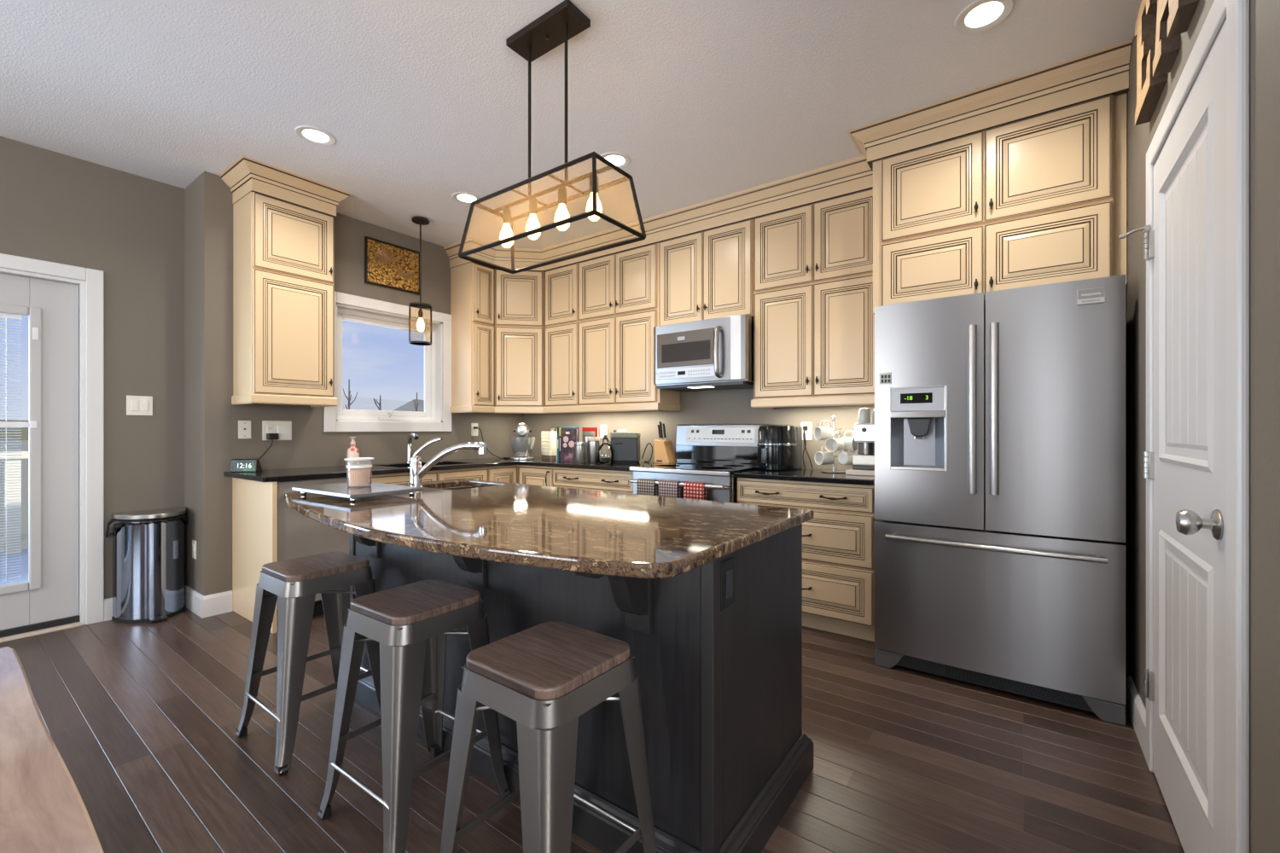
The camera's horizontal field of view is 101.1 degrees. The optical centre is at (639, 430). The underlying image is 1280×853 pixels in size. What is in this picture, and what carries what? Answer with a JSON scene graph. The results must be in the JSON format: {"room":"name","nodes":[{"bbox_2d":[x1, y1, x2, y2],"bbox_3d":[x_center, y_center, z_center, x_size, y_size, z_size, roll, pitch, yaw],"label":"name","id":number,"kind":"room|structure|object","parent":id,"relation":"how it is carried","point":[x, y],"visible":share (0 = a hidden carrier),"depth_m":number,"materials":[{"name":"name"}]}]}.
{"room":"kitchen","nodes":[
{"label":"kitchen","id":0,"kind":"room"},
{"bbox_2d":[0,135,184,599],"bbox_3d":[-4.612,-0.222,1.405,0.150,2.743,5.240,0,0,36],"label":"wall","id":1,"kind":"structure","parent":0,"point":[55,207],"depth_m":3.24,"materials":[{"name":"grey paint"}]},
{"bbox_2d":[0,253,104,643],"bbox_3d":[-3.796,0.098,2.508,0.170,2.105,1.735,0,0,36],"label":"door","id":2,"kind":"structure","parent":1,"relation":"in","point":[64,589],"depth_m":3.06,"materials":[{"name":"white paint"}]},
{"bbox_2d":[0,312,21,582],"bbox_3d":[-3.806,0.095,2.497,0.014,1.490,1.135,0,0,36],"label":"blind","id":3,"kind":"object","parent":2,"relation":"attached to","point":[6,424],"depth_m":2.92,"materials":[{"name":"white plastic"}]},
{"bbox_2d":[126,395,152,415],"bbox_3d":[-3.134,-0.152,3.298,0.010,0.122,0.122,0,0,36],"label":"light switch","id":4,"kind":"object","parent":1,"relation":"attached to","point":[136,405],"visible":1,"depth_m":3.30,"materials":[{"name":"white plastic"}]},
{"bbox_2d":[184,178,197,591],"bbox_3d":[-2.920,-0.222,3.507,0.410,2.743,0.150,0,0,36],"label":"wall","id":5,"kind":"structure","parent":0,"point":[190,192],"depth_m":3.39,"materials":[{"name":"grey paint"}]},
{"bbox_2d":[104,584,232,621],"bbox_3d":[-2.916,1.085,3.339,0.662,0.130,0.295,0,0,-6],"label":"baseboard","id":6,"kind":"structure","parent":5,"relation":"attached to","point":[202,606],"depth_m":3.28,"materials":[{"name":"white paint"}]},
{"bbox_2d":[197,171,523,595],"bbox_3d":[-1.984,-0.222,4.316,0.150,2.743,2.560,0,0,36],"label":"wall","id":7,"kind":"structure","parent":0,"point":[218,443],"depth_m":3.36,"materials":[{"name":"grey paint"}]},
{"bbox_2d":[238,420,250,438],"bbox_3d":[-2.553,-0.002,3.401,0.008,0.116,0.070,0,0,36],"label":"wall plate","id":8,"kind":"object","parent":7,"relation":"attached to","point":[244,427],"visible":1,"depth_m":3.40,"materials":[{"name":"white plastic"}]},
{"bbox_2d":[261,420,291,440],"bbox_3d":[-2.444,0.004,3.549,0.010,0.130,0.172,0,0,36],"label":"wall outlet","id":9,"kind":"object","parent":7,"relation":"attached to","point":[283,429],"visible":1,"depth_m":3.55,"materials":[{"name":"white plastic"}]},
{"bbox_2d":[218,155,352,407],"bbox_3d":[-2.288,-0.876,3.423,0.406,1.433,0.626,0,0,36],"label":"upper cabinet","id":10,"kind":"object","parent":7,"relation":"attached to","point":[283,221],"visible":1,"depth_m":3.30,"materials":[{"name":"beige paint"}]},
{"bbox_2d":[323,291,451,431],"bbox_3d":[-2.024,-0.497,4.246,0.168,1.025,1.040,0,0,36],"label":"window","id":11,"kind":"structure","parent":7,"relation":"in","point":[436,416],"depth_m":4.30,"materials":[{"name":"white paint"}]},
{"bbox_2d":[364,236,419,295],"bbox_3d":[-1.962,-1.302,4.200,0.023,0.352,0.456,0,0,36],"label":"wall art","id":12,"kind":"object","parent":7,"relation":"attached to","point":[386,264],"visible":0.98,"depth_m":4.18,"materials":[{"name":"gold metal"}]},
{"bbox_2d":[450,262,494,406],"bbox_3d":[-1.459,-0.883,4.620,0.336,1.400,0.230,0,0,36],"label":"upper cabinet","id":13,"kind":"object","parent":7,"relation":"attached to","point":[472,284],"visible":0.93,"depth_m":4.54,"materials":[{"name":"beige paint"}]},
{"bbox_2d":[0,0,1141,249],"bbox_3d":[-1.017,-1.653,0.370,7.180,0.120,8.100,0,0,36],"label":"ceiling","id":14,"kind":"structure","parent":0,"point":[423,102],"depth_m":2.41,"materials":[{"name":"white paint"}]},
{"bbox_2d":[294,125,336,145],"bbox_3d":[-1.755,-1.591,2.849,0.194,0.005,0.194,0,0,36],"label":"recessed light","id":15,"kind":"object","parent":14,"relation":"in","point":[313,135],"visible":1,"depth_m":2.84,"materials":[{"name":"white paint"}]},
{"bbox_2d":[408,216,431,345],"bbox_3d":[-1.657,-1.121,3.976,0.158,0.942,0.158,0,0,36],"label":"mini pendant","id":16,"kind":"object","parent":14,"relation":"hanging from","point":[418,220],"visible":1,"depth_m":3.97,"materials":[{"name":"brown metal"}]},
{"bbox_2d":[416,308,424,331],"bbox_3d":[-1.657,-0.828,3.976,0.054,0.174,0.053,0,0,36],"label":"bulb","id":17,"kind":"object","parent":16,"relation":"attached to","point":[420,325],"depth_m":3.96,"materials":[{"name":"white glass"}]},
{"bbox_2d":[451,192,480,204],"bbox_3d":[-1.189,-1.591,3.615,0.194,0.005,0.194,0,0,36],"label":"recessed light","id":18,"kind":"object","parent":14,"relation":"in","point":[462,197],"visible":0.77,"depth_m":3.60,"materials":[{"name":"white paint"}]},
{"bbox_2d":[457,0,645,273],"bbox_3d":[-0.368,-1.155,2.093,0.763,0.874,0.303,0,0,36],"label":"lantern pendant","id":19,"kind":"object","parent":14,"relation":"hanging from","point":[564,21],"visible":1,"depth_m":2.06,"materials":[{"name":"brown metal"}]},
{"bbox_2d":[499,207,513,248],"bbox_3d":[-0.566,-0.858,2.237,0.060,0.166,0.060,0,0,36],"label":"bulb","id":20,"kind":"object","parent":19,"relation":"attached to","point":[506,232],"depth_m":2.22,"materials":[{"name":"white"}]},
{"bbox_2d":[525,197,540,239],"bbox_3d":[-0.434,-0.858,2.141,0.060,0.166,0.060,0,0,36],"label":"bulb","id":21,"kind":"object","parent":19,"relation":"attached to","point":[532,223],"depth_m":2.13,"materials":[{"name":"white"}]},
{"bbox_2d":[554,186,570,231],"bbox_3d":[-0.302,-0.858,2.045,0.060,0.166,0.060,0,0,36],"label":"bulb","id":22,"kind":"object","parent":19,"relation":"attached to","point":[561,213],"depth_m":2.03,"materials":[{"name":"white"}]},
{"bbox_2d":[586,174,602,221],"bbox_3d":[-0.170,-0.858,1.949,0.060,0.166,0.060,0,0,36],"label":"bulb","id":23,"kind":"object","parent":19,"relation":"attached to","point":[589,207],"depth_m":1.94,"materials":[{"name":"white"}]},
{"bbox_2d":[598,151,630,168],"bbox_3d":[-0.152,-1.591,3.111,0.194,0.005,0.194,0,0,36],"label":"recessed light","id":24,"kind":"object","parent":14,"relation":"in","point":[619,160],"visible":0.71,"depth_m":3.09,"materials":[{"name":"white paint"}]},
{"bbox_2d":[954,0,1014,34],"bbox_3d":[1.318,-1.591,2.018,0.194,0.005,0.194,0,0,36],"label":"recessed light","id":25,"kind":"object","parent":14,"relation":"in","point":[980,15],"visible":1,"depth_m":2.02,"materials":[{"name":"white paint"}]},
{"bbox_2d":[0,607,1184,852],"bbox_3d":[-1.073,1.151,0.421,7.030,0.002,8.036,0,0,36],"label":"floor","id":26,"kind":"structure","parent":0,"point":[143,718],"depth_m":1.82,"materials":[{"name":"brown wood"}]},
{"bbox_2d":[0,646,104,852],"bbox_3d":[-0.990,0.775,0.255,1.140,0.750,0.967,0,0,36],"label":"dining table","id":27,"kind":"object","parent":26,"relation":"on","point":[43,810],"visible":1,"depth_m":0.59,"materials":[{"name":"brown wood"}]},
{"bbox_2d":[105,506,188,623],"bbox_3d":[-2.982,0.828,3.236,0.290,0.645,0.385,0,0,36],"label":"trash can","id":28,"kind":"object","parent":26,"relation":"on","point":[148,545],"visible":1,"depth_m":3.16,"materials":[{"name":"silver metal"}]},
{"bbox_2d":[232,477,277,634],"bbox_3d":[-2.327,0.722,3.169,0.643,0.857,0.023,0,0,36],"label":"end panel","id":29,"kind":"object","parent":26,"relation":"on","point":[254,503],"visible":0.73,"depth_m":3.16,"materials":[{"name":"beige paint"}]},
{"bbox_2d":[236,552,380,777],"bbox_3d":[-1.239,0.829,2.018,0.400,0.642,0.400,0,0,36],"label":"bar stool","id":30,"kind":"object","parent":26,"relation":"on","point":[296,583],"visible":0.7,"depth_m":1.94,"materials":[{"name":"grey metal"}]},
{"bbox_2d":[277,477,349,616],"bbox_3d":[-2.146,0.723,3.371,0.641,0.855,0.512,0,0,36],"label":"dishwasher","id":31,"kind":"object","parent":26,"relation":"on","point":[299,536],"visible":0.2,"depth_m":3.13,"materials":[{"name":"grey metal"}]},
{"bbox_2d":[317,579,511,852],"bbox_3d":[-0.681,0.829,1.609,0.400,0.642,0.400,0,0,35],"label":"bar stool","id":32,"kind":"object","parent":26,"relation":"on","point":[411,623],"visible":0.91,"depth_m":1.53,"materials":[{"name":"grey metal"}]},
{"bbox_2d":[371,467,487,488],"bbox_3d":[-1.731,0.722,3.987,0.640,0.857,0.964,0,0,36],"label":"base cabinet","id":33,"kind":"object","parent":26,"relation":"on","point":[477,474],"visible":0.04,"depth_m":3.86,"materials":[{"name":"beige paint"}]},
{"bbox_2d":[486,465,553,487],"bbox_3d":[-1.024,0.722,4.635,1.023,0.857,0.908,0,0,36],"label":"base cabinet","id":34,"kind":"object","parent":26,"relation":"on","point":[534,475],"visible":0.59,"depth_m":4.33,"materials":[{"name":"beige paint"}]},
{"bbox_2d":[223,456,657,482],"bbox_3d":[-1.145,0.278,3.762,1.856,0.030,2.463,0,0,36],"label":"countertop","id":35,"kind":"structure","parent":34,"relation":"on","point":[299,474],"depth_m":3.79,"materials":[{"name":"black stone"}]},
{"bbox_2d":[230,459,261,471],"bbox_3d":[-2.483,0.223,3.321,0.156,0.080,0.064,0,0,-4],"label":"smart display","id":36,"kind":"object","parent":35,"relation":"on","point":[236,465],"visible":1,"depth_m":3.29,"materials":[{"name":"black plastic"}]},
{"bbox_2d":[346,436,359,465],"bbox_3d":[-2.102,0.155,3.857,0.080,0.214,0.080,0,0,36],"label":"soap bottle","id":37,"kind":"object","parent":35,"relation":"on","point":[352,451],"visible":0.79,"depth_m":3.83,"materials":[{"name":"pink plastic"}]},
{"bbox_2d":[405,433,418,463],"bbox_3d":[-1.815,0.143,4.187,0.060,0.239,0.202,0,0,-36],"label":"soap dispenser","id":38,"kind":"object","parent":35,"relation":"on","point":[410,436],"visible":0.98,"depth_m":4.22,"materials":[{"name":"silver metal"}]},
{"bbox_2d":[509,423,535,459],"bbox_3d":[-1.059,0.100,4.742,0.232,0.325,0.321,0,0,-12],"label":"stand mixer","id":39,"kind":"object","parent":35,"relation":"on","point":[521,445],"visible":1,"depth_m":4.61,"materials":[{"name":"silver metal"}]},
{"bbox_2d":[509,436,535,457],"bbox_3d":[-1.050,0.151,4.699,0.232,0.179,0.232,0,0,-12],"label":"bowl","id":40,"kind":"object","parent":39,"relation":"on","point":[520,446],"depth_m":4.62,"materials":[{"name":"silver metal"}]},
{"bbox_2d":[541,426,556,459],"bbox_3d":[-0.801,0.115,4.827,0.154,0.295,0.214,0,0,-34],"label":"canister","id":41,"kind":"object","parent":35,"relation":"on","point":[548,439],"visible":0.7,"depth_m":4.73,"materials":[{"name":"beige ceramic"}]},
{"bbox_2d":[560,429,577,461],"bbox_3d":[-0.591,0.127,4.402,0.155,0.272,0.024,0,0,24],"label":"book","id":42,"kind":"object","parent":35,"relation":"on","point":[568,437],"visible":0.91,"depth_m":4.39,"materials":[{"name":"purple paper"}]},
{"bbox_2d":[563,436,574,448],"bbox_3d":[-0.595,0.100,4.392,0.111,0.095,0.002,0,0,24],"label":"print","id":43,"kind":"object","parent":42,"relation":"attached to","point":[571,444],"depth_m":4.40},
{"bbox_2d":[574,442,586,463],"bbox_3d":[-0.479,0.180,4.209,0.093,0.165,0.092,0,0,36],"label":"tumbler","id":44,"kind":"object","parent":35,"relation":"on","point":[579,447],"visible":1,"depth_m":4.17,"materials":[{"name":"grey metal"}]},
{"bbox_2d":[582,431,594,462],"bbox_3d":[-0.425,0.138,4.367,0.105,0.250,0.104,0,0,36],"label":"tumbler","id":45,"kind":"object","parent":35,"relation":"on","point":[585,434],"visible":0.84,"depth_m":4.32,"materials":[{"name":"grey metal"}]},
{"bbox_2d":[582,436,588,462],"bbox_3d":[-0.425,0.156,4.367,0.104,0.212,0.103,0,0,36],"label":"cup","id":46,"kind":"object","parent":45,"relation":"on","point":[584,439],"depth_m":4.32,"materials":[{"name":"grey metal"}]},
{"bbox_2d":[587,436,599,463],"bbox_3d":[-0.371,0.160,4.229,0.097,0.205,0.096,0,0,36],"label":"tumbler","id":47,"kind":"object","parent":35,"relation":"on","point":[593,442],"visible":0.98,"depth_m":4.19,"materials":[{"name":"grey metal"}]},
{"bbox_2d":[596,435,614,463],"bbox_3d":[-0.274,0.150,4.184,0.140,0.224,0.140,0,0,36],"label":"glass jug","id":48,"kind":"object","parent":35,"relation":"on","point":[601,460],"visible":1,"depth_m":4.16,"materials":[{"name":"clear glass"}]},
{"bbox_2d":[610,429,640,463],"bbox_3d":[-0.117,0.129,4.262,0.222,0.268,0.176,0,0,8],"label":"toaster","id":49,"kind":"object","parent":35,"relation":"on","point":[625,446],"visible":0.98,"depth_m":4.18,"materials":[{"name":"grey plastic"}]},
{"bbox_2d":[654,439,675,463],"bbox_3d":[0.201,0.170,4.181,0.149,0.185,0.102,0,0,40],"label":"knife block","id":50,"kind":"object","parent":35,"relation":"on","point":[664,453],"visible":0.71,"depth_m":4.15,"materials":[{"name":"brown wood"}]},
{"bbox_2d":[440,621,657,852],"bbox_3d":[-0.208,0.829,1.218,0.400,0.642,0.400,0,0,37],"label":"bar stool","id":51,"kind":"object","parent":26,"relation":"on","point":[544,677],"visible":1,"depth_m":1.14,"materials":[{"name":"grey metal"}]},
{"bbox_2d":[349,486,813,852],"bbox_3d":[-0.423,0.727,1.973,1.853,0.846,0.899,0,0,36],"label":"kitchen island","id":52,"kind":"object","parent":26,"relation":"on","point":[716,646],"visible":0.44,"depth_m":1.45,"materials":[{"name":"black wood"}]},
{"bbox_2d":[285,478,814,578],"bbox_3d":[-0.540,0.288,1.960,2.030,0.032,1.067,0,0,36],"label":"island countertop","id":53,"kind":"structure","parent":52,"relation":"on","point":[558,528],"depth_m":1.53,"materials":[{"name":"brown stone"}]},
{"bbox_2d":[292,482,423,502],"bbox_3d":[-1.182,0.256,2.204,0.470,0.032,0.300,0,0,34],"label":"serving board","id":54,"kind":"object","parent":53,"relation":"on","point":[341,490],"visible":0.89,"depth_m":2.13,"materials":[{"name":"grey"}]},
{"bbox_2d":[343,457,374,488],"bbox_3d":[-1.186,0.179,2.224,0.114,0.122,0.114,0,0,36],"label":"candle jar","id":55,"kind":"object","parent":54,"relation":"on","point":[361,476],"visible":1,"depth_m":2.19,"materials":[{"name":"clear glass"}]},
{"bbox_2d":[409,437,487,488],"bbox_3d":[-0.877,0.152,2.393,0.379,0.239,0.062,0,0,11],"label":"faucet","id":56,"kind":"object","parent":53,"relation":"on","point":[416,472],"visible":0.94,"depth_m":2.40,"materials":[{"name":"silver metal"}]},
{"bbox_2d":[720,557,735,610],"bbox_3d":[0.221,0.388,1.329,0.007,0.119,0.076,0,0,36],"label":"outlet","id":57,"kind":"object","parent":52,"relation":"attached to","point":[727,564],"depth_m":1.32,"materials":[{"name":"black plastic"}]},
{"bbox_2d":[726,569,733,599],"bbox_3d":[0.225,0.388,1.326,0.003,0.069,0.034,0,0,36],"label":"socket","id":58,"kind":"object","parent":52,"relation":"attached to","point":[729,572],"depth_m":1.33,"materials":[{"name":"grey plastic"}]},
{"bbox_2d":[552,467,633,494],"bbox_3d":[-0.202,0.722,4.194,0.815,0.857,0.648,0,0,36],"label":"base cabinet","id":59,"kind":"object","parent":26,"relation":"on","point":[591,480],"visible":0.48,"depth_m":3.95,"materials":[{"name":"beige paint"}]},
{"bbox_2d":[628,424,770,503],"bbox_3d":[0.423,0.554,3.689,0.764,1.192,0.718,0,0,36],"label":"range","id":60,"kind":"object","parent":26,"relation":"on","point":[725,445],"visible":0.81,"depth_m":3.77,"materials":[{"name":"silver metal"}]},
{"bbox_2d":[636,478,657,495],"bbox_3d":[0.047,0.440,3.532,0.140,0.220,0.045,0,0,36],"label":"dish towel","id":61,"kind":"object","parent":60,"relation":"hanging from","point":[648,487],"visible":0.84,"depth_m":3.51,"materials":[{"name":"fabric"}]},
{"bbox_2d":[658,480,680,498],"bbox_3d":[0.192,0.435,3.427,0.145,0.210,0.045,0,0,36],"label":"dish towel","id":62,"kind":"object","parent":60,"relation":"hanging from","point":[666,488],"visible":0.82,"depth_m":3.41,"materials":[{"name":"fabric"}]},
{"bbox_2d":[683,482,706,500],"bbox_3d":[0.345,0.440,3.315,0.145,0.220,0.045,0,0,36],"label":"dish towel","id":63,"kind":"object","parent":60,"relation":"hanging from","point":[695,491],"visible":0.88,"depth_m":3.30,"materials":[{"name":"red fabric"}]},
{"bbox_2d":[632,462,758,473],"bbox_3d":[0.409,0.259,3.670,0.760,0.016,0.585,0,0,36],"label":"cooktop","id":64,"kind":"object","parent":60,"relation":"in","point":[668,468],"depth_m":3.56,"materials":[{"name":"black glass"}]},
{"bbox_2d":[736,477,876,641],"bbox_3d":[1.085,0.722,3.256,0.800,0.857,0.648,0,0,36],"label":"base cabinet","id":65,"kind":"object","parent":26,"relation":"on","point":[838,544],"visible":0.63,"depth_m":2.92,"materials":[{"name":"beige paint"}]},
{"bbox_2d":[733,468,874,485],"bbox_3d":[1.085,0.278,3.263,0.808,0.030,0.643,0,0,36],"label":"countertop","id":66,"kind":"structure","parent":65,"relation":"on","point":[803,474],"depth_m":3.05,"materials":[{"name":"black stone"}]},
{"bbox_2d":[756,424,802,471],"bbox_3d":[0.908,0.114,3.492,0.256,0.298,0.325,0,0,36],"label":"air fryer","id":67,"kind":"object","parent":66,"relation":"on","point":[779,446],"visible":1,"depth_m":3.38,"materials":[{"name":"black"}]},
{"bbox_2d":[802,425,813,468],"bbox_3d":[1.144,0.116,3.580,0.074,0.287,0.043,0,0,36],"label":"power cord","id":68,"kind":"object","parent":66,"relation":"on","point":[805,427],"visible":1,"depth_m":3.58,"materials":[{"name":"black plastic"}]},
{"bbox_2d":[820,415,845,473],"bbox_3d":[1.206,0.086,3.278,0.156,0.353,0.155,0,0,36],"label":"mug tree","id":69,"kind":"object","parent":66,"relation":"on","point":[833,418],"visible":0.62,"depth_m":3.27,"materials":[{"name":"silver metal"}]},
{"bbox_2d":[814,420,833,440],"bbox_3d":[1.147,0.003,3.283,0.087,0.125,0.086,0,0,-12],"label":"mug","id":70,"kind":"object","parent":69,"relation":"hanging from","point":[821,433],"visible":0.99,"depth_m":3.26,"materials":[{"name":"white ceramic"}]},
{"bbox_2d":[814,445,833,465],"bbox_3d":[1.147,0.155,3.271,0.087,0.125,0.086,0,0,-19],"label":"mug","id":71,"kind":"object","parent":69,"relation":"hanging from","point":[822,457],"visible":0.83,"depth_m":3.25,"materials":[{"name":"white ceramic"}]},
{"bbox_2d":[825,431,843,452],"bbox_3d":[1.190,0.072,3.214,0.087,0.125,0.086,0,0,-39],"label":"mug","id":72,"kind":"object","parent":69,"relation":"hanging from","point":[834,445],"visible":1,"depth_m":3.21,"materials":[{"name":"white ceramic"}]},
{"bbox_2d":[837,446,857,465],"bbox_3d":[1.266,0.152,3.211,0.087,0.125,0.086,0,0,-24],"label":"mug","id":73,"kind":"object","parent":69,"relation":"hanging from","point":[844,457],"visible":0.82,"depth_m":3.18,"materials":[{"name":"white ceramic"}]},
{"bbox_2d":[840,430,858,451],"bbox_3d":[1.280,0.066,3.236,0.086,0.125,0.087,0,0,-44],"label":"mug","id":74,"kind":"object","parent":69,"relation":"hanging from","point":[849,444],"visible":0.7,"depth_m":3.21,"materials":[{"name":"white ceramic"}]},
{"bbox_2d":[845,468,874,476],"bbox_3d":[1.364,0.248,3.138,0.200,0.028,0.260,0,0,36],"label":"marble tray","id":75,"kind":"object","parent":66,"relation":"on","point":[849,472],"visible":0.42,"depth_m":3.05,"materials":[{"name":"beige stone"}]},
{"bbox_2d":[852,407,874,470],"bbox_3d":[1.387,0.051,3.153,0.170,0.368,0.210,0,0,36],"label":"coffee machine","id":76,"kind":"object","parent":75,"relation":"on","point":[864,430],"visible":0.59,"depth_m":3.10,"materials":[{"name":"grey plastic"}]},
{"bbox_2d":[858,407,870,423],"bbox_3d":[1.344,-0.087,3.153,0.068,0.093,0.068,0,0,36],"label":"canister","id":77,"kind":"object","parent":76,"relation":"on","point":[864,413],"depth_m":3.13,"materials":[{"name":"grey"}]},
{"bbox_2d":[874,274,1125,726],"bbox_3d":[1.715,0.274,2.582,0.908,1.752,0.847,0,0,36],"label":"refrigerator","id":78,"kind":"object","parent":26,"relation":"on","point":[1000,419],"visible":1,"depth_m":2.25,"materials":[{"name":"grey metal"}]},
{"bbox_2d":[523,388,874,470],"bbox_3d":[0.664,-0.222,4.063,4.730,2.743,0.150,0,0,36],"label":"wall","id":79,"kind":"structure","parent":0,"point":[733,406],"depth_m":4.08,"materials":[{"name":"brown paint"}]},
{"bbox_2d":[493,269,545,407],"bbox_3d":[-1.103,-0.883,4.879,0.608,1.400,0.608,0,0,36],"label":"upper cabinet","id":80,"kind":"object","parent":79,"relation":"attached to","point":[519,326],"visible":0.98,"depth_m":4.67,"materials":[{"name":"beige paint"}]},
{"bbox_2d":[450,402,680,413],"bbox_3d":[-0.669,-0.177,4.432,2.023,0.058,0.439,0,0,17],"label":"rail","id":81,"kind":"object","parent":80,"relation":"attached to","point":[648,406],"visible":1,"depth_m":4.45,"materials":[{"name":"beige paint"}]},
{"bbox_2d":[544,262,579,407],"bbox_3d":[-0.611,-0.883,4.688,0.408,1.400,0.336,0,0,36],"label":"upper cabinet","id":82,"kind":"object","parent":79,"relation":"attached to","point":[561,321],"visible":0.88,"depth_m":4.57,"materials":[{"name":"beige paint"}]},
{"bbox_2d":[578,242,680,405],"bbox_3d":[-0.112,-0.883,4.325,0.822,1.400,0.336,0,0,36],"label":"upper cabinet","id":83,"kind":"object","parent":79,"relation":"attached to","point":[619,293],"visible":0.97,"depth_m":4.19,"materials":[{"name":"beige paint"}]},
{"bbox_2d":[659,219,753,325],"bbox_3d":[0.527,-1.174,3.859,0.756,0.818,0.336,0,0,36],"label":"upper cabinet","id":84,"kind":"object","parent":79,"relation":"attached to","point":[708,274],"visible":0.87,"depth_m":3.72,"materials":[{"name":"beige paint"}]},
{"bbox_2d":[653,314,753,391],"bbox_3d":[0.487,-0.529,3.796,0.734,0.457,0.481,0,0,36],"label":"microwave","id":85,"kind":"object","parent":84,"relation":"attached to","point":[712,354],"visible":0.97,"depth_m":3.62,"materials":[{"name":"silver metal"}]},
{"bbox_2d":[801,422,812,440],"bbox_3d":[1.143,0.008,3.615,0.075,0.122,0.010,0,0,36],"label":"wall outlet","id":86,"kind":"object","parent":79,"relation":"attached to","point":[808,433],"visible":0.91,"depth_m":3.60,"materials":[{"name":"white plastic"}]},
{"bbox_2d":[750,188,874,409],"bbox_3d":[1.157,-0.866,3.401,0.810,1.435,0.336,0,0,36],"label":"upper cabinet","id":87,"kind":"object","parent":79,"relation":"attached to","point":[814,317],"depth_m":3.28,"materials":[{"name":"beige paint"}]},
{"bbox_2d":[872,91,1126,520],"bbox_3d":[1.813,-0.216,2.743,1.012,2.733,0.626,0,0,36],"label":"upper cabinet","id":88,"kind":"object","parent":79,"relation":"attached to","point":[1041,199],"visible":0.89,"depth_m":2.47,"materials":[{"name":"beige paint"}]},
{"bbox_2d":[443,39,1132,271],"bbox_3d":[0.268,-1.506,3.518,4.426,0.173,0.617,0,0,36],"label":"crown molding","id":89,"kind":"structure","parent":88,"relation":"attached to","point":[1104,72],"depth_m":2.78,"materials":[{"name":"beige paint"}]},
{"bbox_2d":[1123,0,1279,852],"bbox_3d":[1.632,-0.222,1.502,0.150,2.743,2.850,0,0,36],"label":"wall","id":90,"kind":"structure","parent":0,"point":[1264,14],"depth_m":1.00,"materials":[{"name":"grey paint"}]},
{"bbox_2d":[1125,675,1146,760],"bbox_3d":[1.895,1.085,2.004,0.016,0.130,0.448,0,0,36],"label":"baseboard","id":91,"kind":"structure","parent":90,"relation":"attached to","point":[1136,709],"depth_m":1.99,"materials":[{"name":"white paint"}]},
{"bbox_2d":[1134,0,1166,125],"bbox_3d":[1.697,-1.265,1.752,0.038,0.360,0.280,0,0,36],"label":"wooden letter","id":92,"kind":"object","parent":90,"relation":"attached to","point":[1149,88],"visible":0.77,"depth_m":1.76,"materials":[{"name":"brown wood"}]},
{"bbox_2d":[1152,0,1199,76],"bbox_3d":[1.494,-1.265,1.473,0.038,0.360,0.330,0,0,36],"label":"wooden letter","id":93,"kind":"object","parent":90,"relation":"attached to","point":[1174,17],"visible":1,"depth_m":1.51,"materials":[{"name":"brown wood"}]},
{"bbox_2d":[1118,0,1249,852],"bbox_3d":[1.447,0.095,1.451,0.089,2.110,0.970,0,0,36],"label":"door","id":94,"kind":"structure","parent":90,"relation":"in","point":[1196,229],"depth_m":1.29,"materials":[{"name":"white paint"}]},
{"label":"outside","id":95,"kind":"structure","parent":0,"visible":0},
{"bbox_2d":[0,440,28,552],"bbox_3d":[-54.768,1.775,64.637,155.350,0.050,200.000,0,0,36],"label":"ground","id":96,"kind":"structure","parent":95,"point":[24,445],"depth_m":15.78,"materials":[{"name":"beige"}]},
{"bbox_2d":[0,548,28,585],"bbox_3d":[-4.840,1.240,4.268,3.550,0.060,7.200,0,0,36],"label":"deck","id":97,"kind":"object","parent":96,"relation":"on","point":[23,566],"visible":0.02,"depth_m":4.61,"materials":[{"name":"white"}]},
{"bbox_2d":[0,451,28,555],"bbox_3d":[-6.437,0.710,4.751,0.140,1.000,5.900,0,0,36],"label":"deck railing","id":98,"kind":"object","parent":97,"relation":"on","point":[24,538],"visible":0.11,"depth_m":5.13,"materials":[{"name":"beige"}]},
{"bbox_2d":[0,419,28,440],"bbox_3d":[-93.652,-0.750,117.704,10.000,5.000,200.000,0,0,36],"label":"hills","id":99,"kind":"structure","parent":96,"relation":"on","point":[24,431],"depth_m":90.50,"materials":[{"name":"yellow"}]},
{"bbox_2d":[342,395,408,410],"bbox_3d":[-17.179,-0.150,34.163,8.800,3.800,26.800,0,0,9],"label":"house","id":100,"kind":"structure","parent":96,"relation":"on","point":[368,404],"depth_m":32.70,"materials":[{"name":"grey"}]},
{"bbox_2d":[394,399,424,412],"bbox_3d":[-8.916,0.250,22.578,6.400,3.000,6.400,0,0,9],"label":"house","id":101,"kind":"structure","parent":96,"relation":"on","point":[410,406],"depth_m":21.03,"materials":[{"name":"grey"}]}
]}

